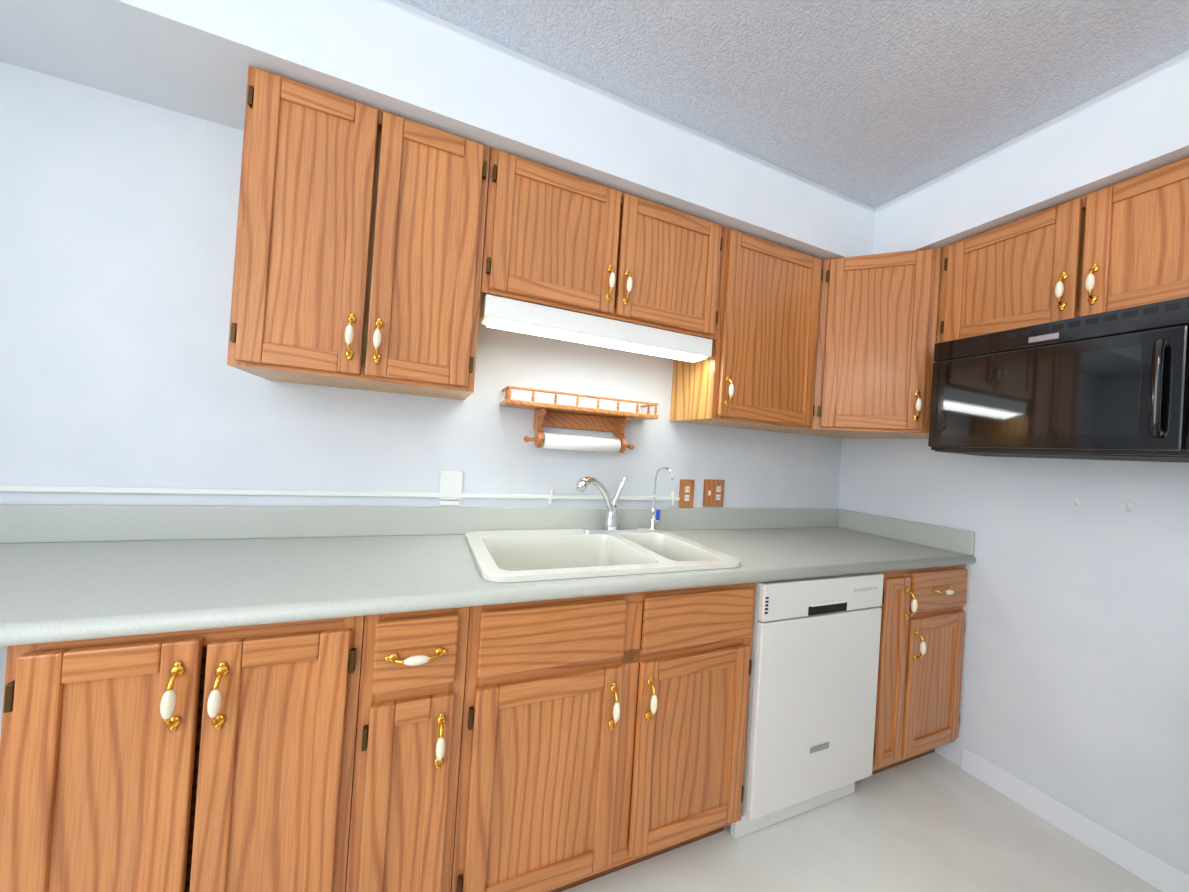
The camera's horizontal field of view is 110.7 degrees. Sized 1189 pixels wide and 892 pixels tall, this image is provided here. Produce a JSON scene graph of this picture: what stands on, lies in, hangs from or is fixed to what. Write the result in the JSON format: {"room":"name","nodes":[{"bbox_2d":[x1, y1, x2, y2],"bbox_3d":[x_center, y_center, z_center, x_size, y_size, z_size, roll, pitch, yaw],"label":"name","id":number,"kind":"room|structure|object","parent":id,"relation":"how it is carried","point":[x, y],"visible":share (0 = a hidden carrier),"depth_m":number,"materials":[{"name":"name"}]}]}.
{"room":"kitchen","nodes":[
{"label":"kitchen","id":0,"kind":"room"},
{"bbox_2d":[0,61,841,736],"bbox_3d":[-0.445,0.020,1.639,4.200,2.460,0.100,4,-1,-23],"label":"wall","id":1,"kind":"structure","parent":0,"point":[118,221],"depth_m":1.25,"materials":[{"name":"paint"}]},
{"bbox_2d":[0,471,679,505],"bbox_3d":[-0.798,0.141,1.429,2.605,0.130,0.014,4,-1,-23],"label":"conduit","id":2,"kind":"object","parent":1,"relation":"attached to","point":[450,488],"visible":1,"depth_m":1.41,"materials":[{"name":"white plastic"}]},
{"bbox_2d":[227,66,489,399],"bbox_3d":[-0.678,-0.574,1.279,0.608,0.770,0.358,4,-1,-23],"label":"upper cabinet","id":3,"kind":"object","parent":1,"relation":"attached to","point":[358,260],"visible":1,"depth_m":1.14,"materials":[{"name":"brown wood"}]},
{"bbox_2d":[500,386,657,452],"bbox_3d":[-0.053,-0.091,1.671,0.642,0.220,0.134,4,-1,-23],"label":"paper towel holder","id":4,"kind":"object","parent":1,"relation":"attached to","point":[555,415],"visible":0.98,"depth_m":1.66,"materials":[{"name":"brown wood"}]},
{"bbox_2d":[479,148,722,339],"bbox_3d":[0.034,-0.683,1.576,0.912,0.455,0.358,4,-1,-23],"label":"upper cabinet","id":5,"kind":"object","parent":1,"relation":"attached to","point":[555,238],"visible":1,"depth_m":1.42,"materials":[{"name":"brown wood"}]},
{"bbox_2d":[480,294,712,361],"bbox_3d":[0.042,-0.414,1.512,0.885,0.078,0.105,4,-1,-23],"label":"under-cabinet light","id":6,"kind":"object","parent":5,"relation":"attached to","point":[497,312],"visible":1,"depth_m":1.44,"materials":[{"name":"white plastic"}]},
{"bbox_2d":[678,479,694,506],"bbox_3d":[0.438,0.226,1.950,0.080,0.132,0.012,4,-1,-23],"label":"electrical outlet plate","id":7,"kind":"object","parent":1,"relation":"attached to","point":[686,493],"visible":1,"depth_m":1.95,"materials":[{"name":"brown wood"}]},
{"bbox_2d":[703,479,723,506],"bbox_3d":[0.586,0.231,2.009,0.120,0.132,0.018,4,-1,-23],"label":"electrical outlet plate","id":8,"kind":"object","parent":1,"relation":"attached to","point":[713,493],"visible":1,"depth_m":2.01,"materials":[{"name":"brown wood"}]},
{"bbox_2d":[670,226,822,429],"bbox_3d":[0.701,-0.480,1.860,0.558,0.770,0.358,4,-1,-23],"label":"upper cabinet","id":9,"kind":"object","parent":1,"relation":"attached to","point":[756,370],"visible":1,"depth_m":1.73,"materials":[{"name":"brown wood"}]},
{"bbox_2d":[762,248,941,438],"bbox_3d":[1.288,-0.441,1.970,0.608,0.770,0.609,4,-1,-23],"label":"upper cabinet","id":10,"kind":"object","parent":1,"relation":"attached to","point":[877,328],"visible":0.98,"depth_m":1.76,"materials":[{"name":"brown wood"}]},
{"bbox_2d":[0,0,1188,259],"bbox_3d":[0.090,-1.053,0.542,4.000,0.268,2.300,4,-1,-23],"label":"soffit","id":11,"kind":"structure","parent":0,"point":[196,58],"depth_m":1.23,"materials":[{"name":"paint"}]},
{"bbox_2d":[399,0,1188,208],"bbox_3d":[0.852,-1.170,0.274,5.380,0.060,3.580,4,-1,-23],"label":"ceiling","id":12,"kind":"structure","parent":0,"point":[875,104],"depth_m":1.23,"materials":[{"name":"paint"}]},
{"bbox_2d":[562,752,1160,891],"bbox_3d":[0.689,1.345,0.252,5.380,0.060,3.580,4,-1,-23],"label":"floor","id":13,"kind":"structure","parent":0,"point":[934,822],"depth_m":1.36,"materials":[{"name":"tile"}]},
{"bbox_2d":[0,616,364,891],"bbox_3d":[-0.885,0.781,1.049,0.531,0.875,0.666,4,-1,-23],"label":"base cabinet","id":14,"kind":"object","parent":13,"relation":"on","point":[214,760],"visible":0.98,"depth_m":0.77,"materials":[{"name":"brown wood"}]},
{"bbox_2d":[346,607,469,891],"bbox_3d":[-0.536,0.805,1.195,0.222,0.875,0.666,4,-1,-23],"label":"base cabinet","id":15,"kind":"object","parent":13,"relation":"on","point":[407,758],"visible":0.98,"depth_m":0.93,"materials":[{"name":"brown wood"}]},
{"bbox_2d":[451,582,755,891],"bbox_3d":[-0.021,0.840,1.412,0.894,0.875,0.666,4,-1,-23],"label":"base cabinet","id":16,"kind":"object","parent":13,"relation":"on","point":[602,735],"visible":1,"depth_m":1.11,"materials":[{"name":"brown wood"}]},
{"bbox_2d":[0,504,975,646],"bbox_3d":[-0.182,0.319,1.347,3.697,0.140,0.646,4,-1,-23],"label":"countertop","id":17,"kind":"structure","parent":16,"relation":"on","point":[74,572],"depth_m":1.15,"materials":[{"name":"laminate"}]},
{"bbox_2d":[465,528,739,582],"bbox_3d":[0.002,0.441,1.438,0.840,0.185,0.562,4,-1,-23],"label":"sink","id":18,"kind":"object","parent":17,"relation":"in","point":[504,556],"visible":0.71,"depth_m":1.51,"materials":[{"name":"white ceramic"}]},
{"bbox_2d":[575,476,637,531],"bbox_3d":[0.055,0.236,1.649,0.340,0.232,0.176,4,-1,-23],"label":"faucet","id":19,"kind":"object","parent":17,"relation":"on","point":[610,522],"visible":1,"depth_m":1.69,"materials":[{"name":"silver metal"}]},
{"bbox_2d":[647,467,673,530],"bbox_3d":[0.282,0.228,1.771,0.055,0.281,0.119,4,-1,-23],"label":"filter faucet","id":20,"kind":"object","parent":17,"relation":"on","point":[655,515],"visible":1,"depth_m":1.79,"materials":[{"name":"silver metal"}]},
{"bbox_2d":[730,572,883,838],"bbox_3d":[0.674,0.891,1.697,0.590,0.868,0.604,4,-1,-23],"label":"dishwasher","id":21,"kind":"object","parent":13,"relation":"on","point":[812,695],"visible":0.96,"depth_m":1.40,"materials":[{"name":"white plastic"}]},
{"bbox_2d":[872,564,967,774],"bbox_3d":[1.221,0.925,1.935,0.586,0.875,0.666,4,-1,-23],"label":"base cabinet","id":22,"kind":"object","parent":13,"relation":"on","point":[922,631],"visible":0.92,"depth_m":1.66,"materials":[{"name":"brown wood"}]},
{"bbox_2d":[838,439,1188,873],"bbox_3d":[1.905,0.170,1.326,0.100,2.460,2.300,4,-1,-23],"label":"wall","id":23,"kind":"structure","parent":0,"point":[1075,682],"depth_m":1.50,"materials":[{"name":"paint"}]},
{"bbox_2d":[937,157,1188,342],"bbox_3d":[1.686,-0.596,1.372,0.358,0.420,0.796,4,-1,-23],"label":"upper cabinet","id":24,"kind":"object","parent":23,"relation":"attached to","point":[1121,245],"visible":0.81,"depth_m":1.33,"materials":[{"name":"brown wood"}]},
{"bbox_2d":[928,297,1188,462],"bbox_3d":[1.629,-0.174,1.326,0.444,0.423,0.765,4,-1,-23],"label":"microwave","id":25,"kind":"object","parent":24,"relation":"attached to","point":[1112,385],"visible":1,"depth_m":1.26,"materials":[{"name":"black plastic"}]},
{"bbox_2d":[961,747,1188,891],"bbox_3d":[1.905,1.352,0.994,0.015,0.095,1.672,4,-1,-23],"label":"baseboard","id":26,"kind":"structure","parent":23,"relation":"attached to","point":[1158,873],"depth_m":1.43,"materials":[{"name":"white paint"}]},
{"bbox_2d":[1073,497,1079,507],"bbox_3d":[1.761,0.207,1.504,0.020,0.040,0.016,4,-1,-23],"label":"wall hook","id":27,"kind":"object","parent":23,"relation":"attached to","point":[1076,500],"depth_m":1.50,"materials":[{"name":"white plastic"}]},
{"bbox_2d":[1126,502,1133,513],"bbox_3d":[1.809,0.209,1.390,0.020,0.040,0.016,4,-1,-23],"label":"wall hook","id":28,"kind":"object","parent":23,"relation":"attached to","point":[1129,508],"depth_m":1.39,"materials":[{"name":"white plastic"}]}
]}

